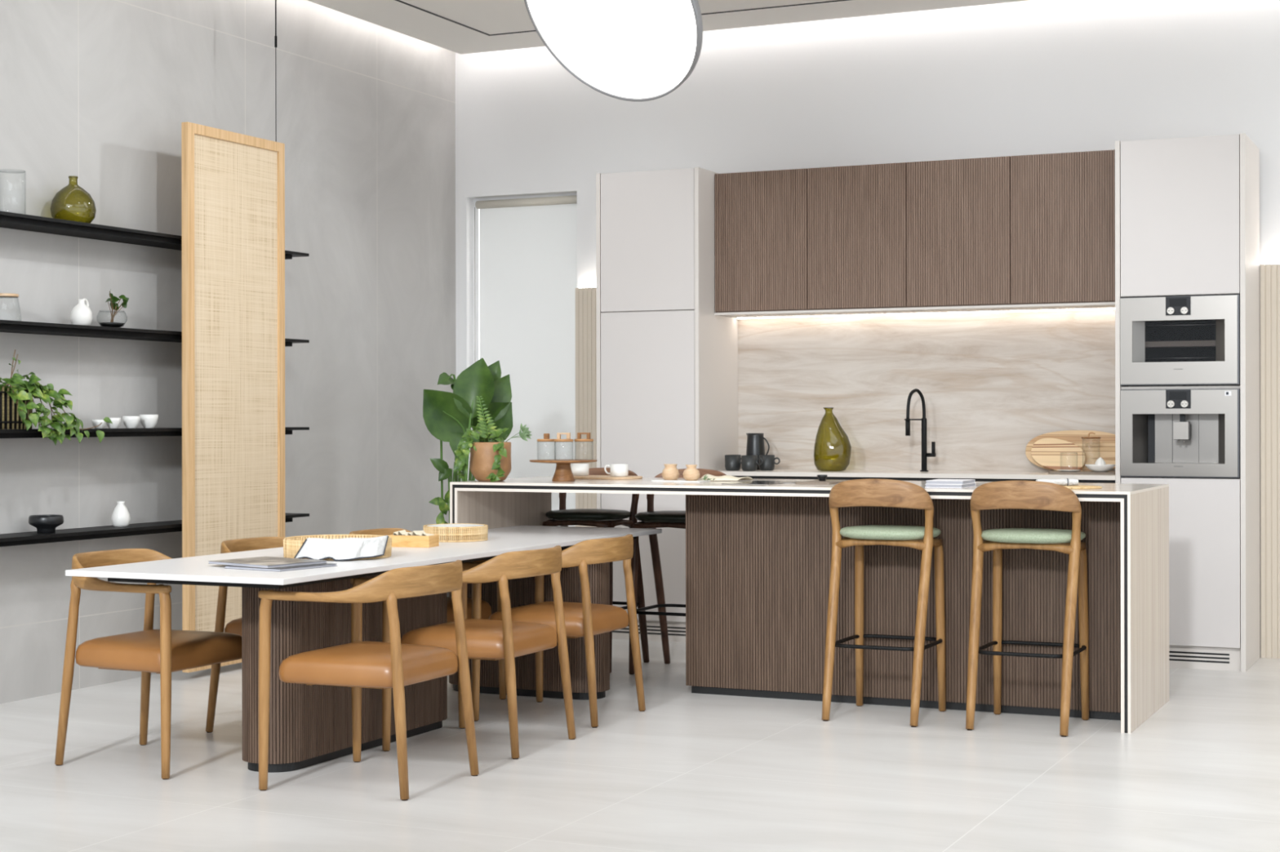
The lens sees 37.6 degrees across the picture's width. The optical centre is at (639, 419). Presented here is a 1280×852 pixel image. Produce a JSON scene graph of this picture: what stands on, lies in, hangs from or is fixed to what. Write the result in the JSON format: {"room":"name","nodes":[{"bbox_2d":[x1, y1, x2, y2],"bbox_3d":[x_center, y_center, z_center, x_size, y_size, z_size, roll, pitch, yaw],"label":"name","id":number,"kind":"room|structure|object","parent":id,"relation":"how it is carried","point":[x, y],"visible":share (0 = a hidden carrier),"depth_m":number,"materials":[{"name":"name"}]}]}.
{"room":"kitchen","nodes":[
{"label":"kitchen","id":0,"kind":"room"},
{"bbox_2d":[0,0,455,703],"bbox_3d":[-3.884,-0.668,6.724,0.145,3.950,13.000,0,0,25],"label":"wall","id":1,"kind":"structure","parent":0,"point":[100,93],"depth_m":9.77,"materials":[{"name":"paint"}]},
{"bbox_2d":[0,210,309,259],"bbox_3d":[-2.746,-0.901,8.755,0.234,0.040,3.842,0,0,25],"label":"wall shelf","id":2,"kind":"object","parent":1,"relation":"attached to","point":[11,220],"visible":0.64,"depth_m":8.92,"materials":[{"name":"black metal"}]},
{"bbox_2d":[50,176,96,223],"bbox_3d":[-2.680,-1.035,8.883,0.203,0.227,0.214,0,0,25],"label":"bottle vase","id":3,"kind":"object","parent":2,"relation":"on","point":[72,202],"visible":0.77,"depth_m":8.81,"materials":[{"name":"green glass"}]},
{"bbox_2d":[0,513,309,546],"bbox_3d":[-2.744,0.546,8.755,0.234,0.040,3.842,0,0,25],"label":"wall shelf","id":4,"kind":"object","parent":1,"relation":"attached to","point":[137,529],"visible":0.64,"depth_m":8.92,"materials":[{"name":"black metal"}]},
{"bbox_2d":[28,515,63,533],"bbox_3d":[-2.755,0.486,8.714,0.158,0.080,0.158,0,0,25],"label":"bowl","id":5,"kind":"object","parent":4,"relation":"on","point":[43,523],"visible":1,"depth_m":8.66,"materials":[{"name":"black ceramic"}]},
{"bbox_2d":[111,501,130,527],"bbox_3d":[-2.539,0.463,9.186,0.090,0.124,0.090,0,0,25],"label":"bottle vase","id":6,"kind":"object","parent":4,"relation":"on","point":[120,517],"visible":1,"depth_m":9.16,"materials":[{"name":"white ceramic"}]},
{"bbox_2d":[0,320,309,346],"bbox_3d":[-2.745,-0.420,8.755,0.234,0.040,3.842,0,0,25],"label":"wall shelf","id":7,"kind":"object","parent":1,"relation":"attached to","point":[6,326],"visible":0.64,"depth_m":8.91,"materials":[{"name":"black metal"}]},
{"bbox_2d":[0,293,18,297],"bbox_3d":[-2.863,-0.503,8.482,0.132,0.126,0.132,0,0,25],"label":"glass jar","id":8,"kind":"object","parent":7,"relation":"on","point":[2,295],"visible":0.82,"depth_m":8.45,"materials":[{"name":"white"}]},
{"bbox_2d":[70,298,92,325],"bbox_3d":[-2.656,-0.508,8.933,0.100,0.136,0.100,0,0,25],"label":"jug","id":9,"kind":"object","parent":7,"relation":"on","point":[81,314],"visible":0.82,"depth_m":8.90,"materials":[{"name":"white ceramic"}]},
{"bbox_2d":[99,288,128,327],"bbox_3d":[-2.565,-0.535,9.134,0.144,0.189,0.154,0,0,25],"label":"plant","id":10,"kind":"object","parent":7,"relation":"on","point":[113,300],"visible":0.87,"depth_m":9.12,"materials":[{"name":"green plant"}]},
{"bbox_2d":[0,426,309,438],"bbox_3d":[-2.744,0.065,8.755,0.234,0.040,3.842,0,0,25],"label":"wall shelf","id":11,"kind":"object","parent":1,"relation":"attached to","point":[155,432],"visible":0.53,"depth_m":9.02,"materials":[{"name":"black metal"}]},
{"bbox_2d":[0,349,112,445],"bbox_3d":[-2.717,-0.098,8.605,0.287,0.436,0.746,0,0,36],"label":"plant","id":12,"kind":"object","parent":11,"relation":"on","point":[16,404],"visible":1,"depth_m":8.46,"materials":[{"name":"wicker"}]},
{"bbox_2d":[91,419,105,428],"bbox_3d":[-2.606,0.023,9.043,0.064,0.043,0.064,0,0,25],"label":"bowl","id":13,"kind":"object","parent":11,"relation":"on","point":[95,422],"visible":0.8,"depth_m":9.02,"materials":[{"name":"white ceramic"}]},
{"bbox_2d":[106,417,120,428],"bbox_3d":[-2.562,0.018,9.137,0.072,0.052,0.072,0,0,25],"label":"bowl","id":14,"kind":"object","parent":11,"relation":"on","point":[116,421],"visible":0.73,"depth_m":9.11,"materials":[{"name":"white ceramic"}]},
{"bbox_2d":[122,416,139,428],"bbox_3d":[-2.507,0.014,9.257,0.084,0.060,0.084,0,0,25],"label":"bowl","id":15,"kind":"object","parent":11,"relation":"on","point":[130,422],"visible":1,"depth_m":9.23,"materials":[{"name":"white ceramic"}]},
{"bbox_2d":[139,414,158,428],"bbox_3d":[-2.452,0.010,9.379,0.092,0.068,0.092,0,0,25],"label":"bowl","id":16,"kind":"object","parent":11,"relation":"on","point":[148,421],"visible":1,"depth_m":9.35,"materials":[{"name":"white ceramic"}]},
{"bbox_2d":[0,638,1279,851],"bbox_3d":[0.733,1.339,4.724,10.600,0.080,13.200,0,0,25],"label":"floor","id":17,"kind":"structure","parent":0,"point":[688,772],"depth_m":6.79,"materials":[{"name":"ceramic"}]},
{"bbox_2d":[54,548,241,779],"bbox_3d":[-1.843,0.907,7.188,0.590,0.792,0.626,0,0,25],"label":"dining chair","id":18,"kind":"object","parent":17,"relation":"on","point":[164,651],"visible":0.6,"depth_m":7.05,"materials":[{"name":"brown wood"}]},
{"bbox_2d":[205,537,284,733],"bbox_3d":[-1.447,0.906,7.931,0.590,0.792,0.626,0,0,25],"label":"dining chair","id":19,"kind":"object","parent":17,"relation":"on","point":[234,627],"visible":0.12,"depth_m":7.81,"materials":[{"name":"brown wood"}]},
{"bbox_2d":[65,525,662,773],"bbox_3d":[-0.988,0.924,8.092,0.960,0.755,3.205,0,0,25],"label":"dining table","id":20,"kind":"object","parent":17,"relation":"on","point":[309,726],"visible":0.5,"depth_m":7.22,"materials":[{"name":"white"}]},
{"bbox_2d":[224,563,337,571],"bbox_3d":[-1.330,0.543,6.953,0.283,0.009,0.303,0,0,33],"label":"magazine","id":21,"kind":"object","parent":20,"relation":"on","point":[324,565],"visible":0.57,"depth_m":6.86,"materials":[{"name":"grey paper"}]},
{"bbox_2d":[208,556,326,568],"bbox_3d":[-1.393,0.533,7.011,0.352,0.010,0.294,0,0,38],"label":"magazine","id":22,"kind":"object","parent":21,"relation":"on","point":[260,562],"visible":1,"depth_m":6.96,"materials":[{"name":"grey paper"}]},
{"bbox_2d":[283,534,391,560],"bbox_3d":[-1.204,0.508,7.479,0.428,0.076,0.427,0,0,25],"label":"wicker tray","id":23,"kind":"object","parent":20,"relation":"on","point":[292,544],"visible":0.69,"depth_m":7.43,"materials":[{"name":"beige wicker"}]},
{"bbox_2d":[293,535,388,560],"bbox_3d":[-1.144,0.502,7.361,0.415,0.086,0.245,0,0,-28],"label":"napkin","id":24,"kind":"object","parent":23,"relation":"on","point":[314,548],"visible":0.98,"depth_m":7.26,"materials":[{"name":"white fabric"}]},
{"bbox_2d":[388,529,439,547],"bbox_3d":[-0.974,0.512,8.077,0.190,0.070,0.110,0,0,17],"label":"wooden box","id":25,"kind":"object","parent":20,"relation":"on","point":[415,539],"visible":0.86,"depth_m":8.03,"materials":[{"name":"brown wood"}]},
{"bbox_2d":[422,523,488,542],"bbox_3d":[-0.834,0.512,8.491,0.292,0.067,0.292,0,0,25],"label":"wicker tray","id":26,"kind":"object","parent":20,"relation":"on","point":[479,533],"visible":0.85,"depth_m":8.36,"materials":[{"name":"beige wicker"}]},
{"bbox_3d":[-0.834,0.509,8.491,0.258,0.014,0.258,0,0,25],"label":"plate","id":27,"kind":"object","parent":26,"relation":"in","visible":0},
{"bbox_3d":[-0.834,0.498,8.491,0.258,0.014,0.258,0,0,25],"label":"plate","id":28,"kind":"object","parent":27,"relation":"on","visible":0},
{"bbox_2d":[426,524,484,529],"bbox_3d":[-0.834,0.487,8.491,0.258,0.014,0.258,0,0,25],"label":"plate","id":29,"kind":"object","parent":28,"relation":"on","point":[442,525],"visible":0.62,"depth_m":8.57,"materials":[{"name":"white ceramic"}]},
{"bbox_2d":[257,560,479,800],"bbox_3d":[-0.952,0.906,6.753,0.590,0.792,0.626,0,0,25],"label":"dining chair","id":30,"kind":"object","parent":17,"relation":"on","point":[357,664],"visible":1,"depth_m":6.58,"materials":[{"name":"brown wood"}]},
{"bbox_2d":[349,528,506,699],"bbox_3d":[-1.010,0.906,8.572,0.590,0.792,0.626,0,0,25],"label":"dining chair","id":31,"kind":"object","parent":17,"relation":"on","point":[486,610],"visible":0.11,"depth_m":8.71,"materials":[{"name":"brown wood"}]},
{"bbox_2d":[422,358,512,596],"bbox_3d":[-1.004,0.476,10.662,0.455,1.652,0.400,0,0,25],"label":"plant","id":32,"kind":"object","parent":17,"relation":"on","point":[446,415],"visible":0.44,"depth_m":10.62,"materials":[{"name":"green plant"}]},
{"bbox_2d":[382,545,575,759],"bbox_3d":[-0.624,0.905,7.529,0.590,0.792,0.626,0,0,25],"label":"dining chair","id":33,"kind":"object","parent":17,"relation":"on","point":[507,639],"visible":0.65,"depth_m":7.35,"materials":[{"name":"brown wood"}]},
{"bbox_2d":[471,534,645,728],"bbox_3d":[-0.339,0.905,8.262,0.590,0.792,0.626,0,0,25],"label":"dining chair","id":34,"kind":"object","parent":17,"relation":"on","point":[587,620],"visible":0.62,"depth_m":8.09,"materials":[{"name":"brown wood"}]},
{"bbox_2d":[542,467,648,673],"bbox_3d":[-0.245,0.779,9.911,0.470,1.042,0.511,0,0,25],"label":"bar stool","id":35,"kind":"object","parent":17,"relation":"on","point":[563,517],"visible":0.46,"depth_m":9.79,"materials":[{"name":"brown wood"}]},
{"bbox_2d":[595,167,737,642],"bbox_3d":[0.173,-0.081,11.312,0.659,2.762,0.637,0,0,25],"label":"tall cabinet","id":36,"kind":"object","parent":17,"relation":"on","point":[667,365],"visible":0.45,"depth_m":11.03,"materials":[{"name":"white"}]},
{"bbox_2d":[628,468,725,675],"bbox_3d":[0.224,0.778,9.697,0.470,1.042,0.511,0,0,25],"label":"bar stool","id":37,"kind":"object","parent":17,"relation":"on","point":[651,519],"visible":0.32,"depth_m":9.69,"materials":[{"name":"brown wood"}]},
{"bbox_2d":[449,476,1168,733],"bbox_3d":[0.759,0.800,8.879,3.238,0.998,0.996,0,0,25],"label":"kitchen island","id":38,"kind":"object","parent":17,"relation":"on","point":[758,557],"visible":0.8,"depth_m":8.50,"materials":[{"name":"wood"}]},
{"bbox_2d":[449,476,1168,494],"bbox_3d":[0.758,0.307,8.879,3.238,0.012,0.996,0,0,25],"label":"island countertop","id":39,"kind":"structure","parent":38,"relation":"on","point":[1107,488],"depth_m":8.71,"materials":[{"name":"stone"}]},
{"bbox_2d":[453,395,532,482],"bbox_3d":[-0.729,0.094,9.199,0.328,0.417,0.288,0,0,25],"label":"potted plant","id":40,"kind":"object","parent":39,"relation":"on","point":[490,461],"visible":1,"depth_m":9.18,"materials":[{"name":"plant"}]},
{"bbox_2d":[470,441,511,481],"bbox_3d":[-0.735,0.207,9.248,0.204,0.191,0.204,0,0,25],"label":"pot","id":41,"kind":"object","parent":40,"relation":"on","point":[493,459],"depth_m":9.16,"materials":[{"name":"ceramic"}]},
{"bbox_2d":[529,459,597,481],"bbox_3d":[-0.375,0.251,9.210,0.334,0.103,0.334,0,0,25],"label":"cake stand","id":42,"kind":"object","parent":39,"relation":"on","point":[563,473],"visible":1,"depth_m":9.17,"materials":[{"name":"brown wood"}]},
{"bbox_2d":[537,433,554,441],"bbox_3d":[-0.459,0.134,9.226,0.094,0.130,0.094,0,0,25],"label":"glass jar","id":43,"kind":"object","parent":42,"relation":"on","point":[546,436],"visible":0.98,"depth_m":9.20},
{"bbox_2d":[554,432,573,441],"bbox_3d":[-0.371,0.132,9.148,0.094,0.134,0.094,0,0,25],"label":"lid","id":44,"kind":"object","parent":42,"relation":"on","point":[558,434],"visible":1,"depth_m":9.13,"materials":[{"name":"brown wood"}]},
{"bbox_2d":[574,432,593,441],"bbox_3d":[-0.275,0.132,9.225,0.094,0.134,0.094,0,0,25],"label":"lid","id":45,"kind":"object","parent":42,"relation":"on","point":[579,434],"visible":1,"depth_m":9.21,"materials":[{"name":"brown wood"}]},
{"bbox_2d":[573,475,642,479],"bbox_3d":[-0.206,0.296,9.595,0.445,0.012,0.280,0,0,25],"label":"serving tray","id":46,"kind":"object","parent":39,"relation":"on","point":[589,477],"visible":0.62,"depth_m":9.46,"materials":[{"name":"brown wood"}]},
{"bbox_2d":[570,463,588,475],"bbox_3d":[-0.315,0.259,9.670,0.110,0.062,0.093,0,0,44],"label":"cup","id":47,"kind":"object","parent":46,"relation":"on","point":[577,469],"visible":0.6,"depth_m":9.62,"materials":[{"name":"white ceramic"}]},
{"bbox_2d":[604,464,628,476],"bbox_3d":[-0.112,0.259,9.533,0.110,0.062,0.093,0,0,44],"label":"cup","id":48,"kind":"object","parent":46,"relation":"on","point":[615,470],"visible":1,"depth_m":9.49,"materials":[{"name":"white ceramic"}]},
{"bbox_2d":[651,480,682,481],"bbox_3d":[0.139,0.299,9.140,0.120,0.006,0.140,0,0,25],"label":"coaster","id":49,"kind":"object","parent":39,"relation":"on","point":[653,480],"visible":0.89,"depth_m":9.11,"materials":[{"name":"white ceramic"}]},
{"bbox_2d":[662,463,679,479],"bbox_3d":[0.150,0.257,9.168,0.086,0.077,0.086,0,0,25],"label":"vase","id":50,"kind":"object","parent":49,"relation":"on","point":[670,472],"visible":1,"depth_m":9.14,"materials":[{"name":"beige ceramic"}]},
{"bbox_2d":[673,480,710,482],"bbox_3d":[0.252,0.298,9.056,0.135,0.006,0.140,0,0,25],"label":"coaster","id":51,"kind":"object","parent":39,"relation":"on","point":[682,481],"visible":1,"depth_m":9.00,"materials":[{"name":"white ceramic"}]},
{"bbox_2d":[682,464,700,480],"bbox_3d":[0.248,0.257,9.079,0.084,0.076,0.084,0,0,25],"label":"vase","id":52,"kind":"object","parent":51,"relation":"on","point":[691,473],"visible":1,"depth_m":9.05,"materials":[{"name":"beige ceramic"}]},
{"bbox_2d":[700,474,753,480],"bbox_3d":[0.425,0.284,9.213,0.265,0.032,0.120,0,0,2],"label":"tea towel","id":53,"kind":"object","parent":39,"relation":"on","point":[726,477],"visible":0.99,"depth_m":9.18,"materials":[{"name":"beige fabric"}]},
{"bbox_2d":[722,480,795,484],"bbox_3d":[0.582,0.300,8.894,0.236,0.002,0.466,0,0,25],"label":"induction hob","id":54,"kind":"object","parent":39,"relation":"in","point":[753,482],"visible":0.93,"depth_m":8.86,"materials":[{"name":"black glass"}]},
{"bbox_2d":[795,480,844,484],"bbox_3d":[0.853,0.295,8.803,0.170,0.010,0.280,0,0,25],"label":"chopping board","id":55,"kind":"object","parent":39,"relation":"on","point":[815,482],"visible":0.82,"depth_m":8.71,"materials":[{"name":"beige wood"}]},
{"bbox_2d":[817,475,826,480],"bbox_3d":[0.860,0.276,8.866,0.048,0.028,0.048,0,0,25],"label":"salt dish","id":56,"kind":"object","parent":55,"relation":"on","point":[821,477],"visible":1,"depth_m":8.85,"materials":[{"name":"black ceramic"}]},
{"bbox_2d":[924,483,975,488],"bbox_3d":[1.379,0.292,8.342,0.166,0.015,0.240,0,0,25],"label":"book","id":57,"kind":"object","parent":39,"relation":"on","point":[939,486],"visible":0.75,"depth_m":8.24,"materials":[{"name":"white paper"}]},
{"bbox_2d":[926,479,974,484],"bbox_3d":[1.379,0.277,8.342,0.166,0.015,0.240,0,0,23],"label":"book","id":58,"kind":"object","parent":57,"relation":"on","point":[956,482],"visible":1,"depth_m":8.25,"materials":[{"name":"white paper"}]},
{"bbox_2d":[975,482,988,486],"bbox_3d":[1.635,0.298,8.588,0.246,0.002,0.426,0,0,25],"label":"placemat","id":59,"kind":"object","parent":39,"relation":"in","point":[980,483],"visible":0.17,"depth_m":8.70,"materials":[{"name":"beige"}]},
{"bbox_2d":[1062,485,1102,488],"bbox_3d":[1.865,0.295,8.164,0.282,0.008,0.282,0,0,25],"label":"placemat","id":60,"kind":"object","parent":39,"relation":"on","point":[1067,486],"visible":0.58,"depth_m":8.09,"materials":[{"name":"wood"}]},
{"bbox_2d":[1035,478,1078,485],"bbox_3d":[1.827,0.275,8.226,0.181,0.034,0.035,0,0,5],"label":"rolled napkin","id":61,"kind":"object","parent":60,"relation":"on","point":[1067,482],"visible":0.88,"depth_m":8.21,"materials":[{"name":"white fabric"}]},
{"bbox_2d":[822,479,946,727],"bbox_3d":[1.076,0.777,8.227,0.470,1.042,0.511,0,0,25],"label":"bar stool","id":62,"kind":"object","parent":17,"relation":"on","point":[858,492],"visible":1,"depth_m":8.13,"materials":[{"name":"brown wood"}]},
{"bbox_2d":[733,475,1115,483],"bbox_3d":[1.558,0.810,10.685,2.378,0.974,0.627,0,0,25],"label":"base cabinet","id":63,"kind":"object","parent":17,"relation":"on","point":[752,477],"visible":0.11,"depth_m":10.42,"materials":[{"name":"grey"}]},
{"bbox_2d":[716,468,1115,479],"bbox_3d":[1.550,0.310,10.670,2.378,0.024,0.618,0,0,25],"label":"countertop","id":64,"kind":"structure","parent":63,"relation":"on","point":[775,473],"depth_m":10.45,"materials":[{"name":"beige stone"}]},
{"bbox_2d":[724,455,741,471],"bbox_3d":[0.550,0.255,11.001,0.094,0.090,0.118,0,0,-33],"label":"mug","id":65,"kind":"object","parent":64,"relation":"on","point":[732,463],"visible":1,"depth_m":10.97,"materials":[{"name":"grey ceramic"}]},
{"bbox_2d":[741,455,762,471],"bbox_3d":[0.642,0.255,10.906,0.094,0.090,0.118,0,0,-33],"label":"mug","id":66,"kind":"object","parent":64,"relation":"on","point":[748,463],"visible":1,"depth_m":10.88,"materials":[{"name":"grey ceramic"}]},
{"bbox_2d":[746,433,769,470],"bbox_3d":[0.692,0.191,11.192,0.116,0.217,0.128,0,0,-24],"label":"jug","id":67,"kind":"object","parent":64,"relation":"on","point":[755,442],"visible":0.59,"depth_m":11.15,"materials":[{"name":"black ceramic"}]},
{"bbox_2d":[758,454,780,471],"bbox_3d":[0.751,0.255,11.025,0.094,0.090,0.118,0,0,-33],"label":"mug","id":68,"kind":"object","parent":64,"relation":"on","point":[768,464],"visible":1,"depth_m":11.00,"materials":[{"name":"grey ceramic"}]},
{"bbox_2d":[813,407,851,471],"bbox_3d":[1.114,0.115,10.871,0.219,0.368,0.204,0,0,25],"label":"bottle vase","id":69,"kind":"object","parent":64,"relation":"on","point":[832,448],"visible":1,"depth_m":10.80,"materials":[{"name":"green glass"}]},
{"bbox_2d":[904,388,935,471],"bbox_3d":[1.590,0.061,10.721,0.193,0.473,0.078,0,0,-17],"label":"tap","id":70,"kind":"object","parent":64,"relation":"on","point":[925,455],"visible":1,"depth_m":10.73,"materials":[{"name":"black metal"}]},
{"bbox_2d":[1031,438,1085,471],"bbox_3d":[2.344,0.200,10.524,0.307,0.191,0.057,0,0,28],"label":"chopping board","id":71,"kind":"object","parent":64,"relation":"on","point":[1054,454],"visible":0.83,"depth_m":10.52,"materials":[{"name":"brown wood"}]},
{"bbox_2d":[1057,469,1080,471],"bbox_3d":[2.342,0.280,10.255,0.128,0.009,0.128,0,0,25],"label":"saucer","id":72,"kind":"object","parent":64,"relation":"on","point":[1061,470],"visible":1,"depth_m":10.22,"materials":[{"name":"white ceramic"}]},
{"bbox_2d":[1025,430,1115,471],"bbox_3d":[2.455,0.178,10.527,0.590,0.234,0.058,0,0,25],"label":"chopping board","id":73,"kind":"object","parent":64,"relation":"on","point":[1104,447],"visible":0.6,"depth_m":10.49,"materials":[{"name":"brown wood"}]},
{"bbox_2d":[1048,471,1115,475],"bbox_3d":[2.430,0.291,10.248,0.365,0.012,0.220,0,0,25],"label":"serving board","id":74,"kind":"object","parent":64,"relation":"on","point":[1109,473],"visible":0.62,"depth_m":10.16,"materials":[{"name":"brown wood"}]},
{"bbox_2d":[1081,432,1100,439],"bbox_3d":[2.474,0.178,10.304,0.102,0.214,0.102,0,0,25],"label":"lid","id":75,"kind":"object","parent":74,"relation":"on","point":[1089,433],"visible":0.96,"depth_m":10.28,"materials":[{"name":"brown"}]},
{"bbox_2d":[1084,457,1115,472],"bbox_3d":[2.489,0.244,10.155,0.164,0.080,0.164,0,0,25],"label":"juicer","id":76,"kind":"object","parent":74,"relation":"on","point":[1100,466],"visible":0.99,"depth_m":10.12,"materials":[{"name":"white ceramic"}]},
{"bbox_2d":[965,480,1088,737],"bbox_3d":[1.653,0.776,7.980,0.470,1.042,0.511,0,0,25],"label":"bar stool","id":77,"kind":"object","parent":17,"relation":"on","point":[1002,495],"visible":1,"depth_m":7.89,"materials":[{"name":"brown wood"}]},
{"bbox_2d":[1115,133,1260,671],"bbox_3d":[2.935,-0.086,10.049,0.657,2.762,0.637,0,0,25],"label":"tall cabinet","id":78,"kind":"object","parent":17,"relation":"on","point":[1187,210],"visible":0.71,"depth_m":9.75,"materials":[{"name":"white"}]},
{"bbox_2d":[1120,294,1239,385],"bbox_3d":[2.838,-0.410,9.841,0.603,0.461,0.231,0,0,25],"label":"oven","id":79,"kind":"object","parent":78,"relation":"in","point":[1166,340],"visible":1,"depth_m":9.81,"materials":[{"name":"silver metal"}]},
{"bbox_2d":[1120,388,1239,477],"bbox_3d":[2.829,0.072,9.820,0.603,0.457,0.186,0,0,25],"label":"coffee machine","id":80,"kind":"object","parent":78,"relation":"in","point":[1165,433],"visible":1,"depth_m":9.83,"materials":[{"name":"silver metal"}]},
{"bbox_2d":[306,0,1031,54],"bbox_3d":[0.820,-2.401,4.351,10.120,0.060,12.600,0,0,25],"label":"ceiling","id":81,"kind":"structure","parent":0,"point":[490,17],"depth_m":10.96,"materials":[{"name":"white paint"}]},
{"bbox_2d":[181,0,284,672],"bbox_3d":[-2.101,-0.551,9.752,0.040,3.630,0.820,0,0,25],"label":"screen","id":82,"kind":"object","parent":81,"relation":"hanging from","point":[233,184],"visible":0.84,"depth_m":9.70,"materials":[{"name":"beige wicker"}]},
{"bbox_2d":[524,0,702,101],"bbox_3d":[-0.140,-1.954,8.867,0.974,0.831,0.659,0,0,25],"label":"pendant lamp","id":83,"kind":"object","parent":81,"relation":"hanging from","point":[624,50],"visible":1,"depth_m":8.95,"materials":[{"name":"grey"}]},
{"bbox_2d":[395,0,850,35],"bbox_3d":[2.183,-2.372,6.779,9.660,0.005,6.150,0,0,25],"label":"trim","id":84,"kind":"structure","parent":81,"relation":"attached to","point":[403,2],"depth_m":10.90,"materials":[{"name":"black"}]},
{"bbox_2d":[455,0,1279,656],"bbox_3d":[3.479,-0.681,10.323,10.255,3.950,0.150,0,0,25],"label":"wall","id":85,"kind":"structure","parent":0,"point":[1033,77],"depth_m":11.15,"materials":[{"name":"white paint"}]},
{"bbox_2d":[473,192,577,480],"bbox_3d":[-0.722,-0.080,12.288,0.810,2.762,0.050,0,0,25],"label":"door frame","id":86,"kind":"structure","parent":85,"relation":"in","point":[477,248],"depth_m":12.42,"materials":[{"name":"white paint"}]},
{"bbox_2d":[474,195,577,526],"bbox_3d":[-0.734,-0.109,12.229,0.772,2.660,0.055,0,0,25],"label":"door","id":87,"kind":"structure","parent":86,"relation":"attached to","point":[528,246],"depth_m":12.23,"materials":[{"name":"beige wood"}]},
{"bbox_2d":[575,287,596,527],"bbox_3d":[-0.187,0.233,11.872,0.455,2.135,0.078,0,0,25],"label":"wall panel","id":88,"kind":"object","parent":85,"relation":"attached to","point":[585,298],"depth_m":11.90,"materials":[{"name":"beige wood"}]},
{"bbox_2d":[577,286,595,288],"bbox_3d":[-0.193,-0.841,11.881,0.430,0.010,0.020,0,0,25],"label":"trim","id":89,"kind":"structure","parent":88,"relation":"on","point":[578,286],"depth_m":11.94,"materials":[{"name":"white"}]},
{"bbox_2d":[714,150,1115,319],"bbox_3d":[1.603,-1.032,10.789,2.378,0.842,0.397,0,0,25],"label":"upper cabinet","id":90,"kind":"object","parent":85,"relation":"attached to","point":[1035,233],"visible":0.98,"depth_m":10.59,"materials":[{"name":"brown wood"}]},
{"bbox_2d":[737,309,1115,471],"bbox_3d":[1.682,-0.159,10.960,2.378,0.915,0.018,0,0,25],"label":"backsplash","id":91,"kind":"structure","parent":85,"relation":"attached to","point":[990,384],"depth_m":10.95,"materials":[{"name":"beige stone"}]},
{"bbox_2d":[1260,263,1279,658],"bbox_3d":[5.741,0.223,9.161,5.178,2.135,0.078,0,0,25],"label":"wall","id":92,"kind":"structure","parent":85,"relation":"attached to","point":[1269,273],"depth_m":10.18,"materials":[{"name":"beige"}]},
{"bbox_2d":[1264,262,1279,264],"bbox_3d":[5.750,-0.851,9.163,5.160,0.010,0.020,0,0,25],"label":"trim","id":93,"kind":"structure","parent":92,"relation":"on","point":[1264,263],"depth_m":10.21,"materials":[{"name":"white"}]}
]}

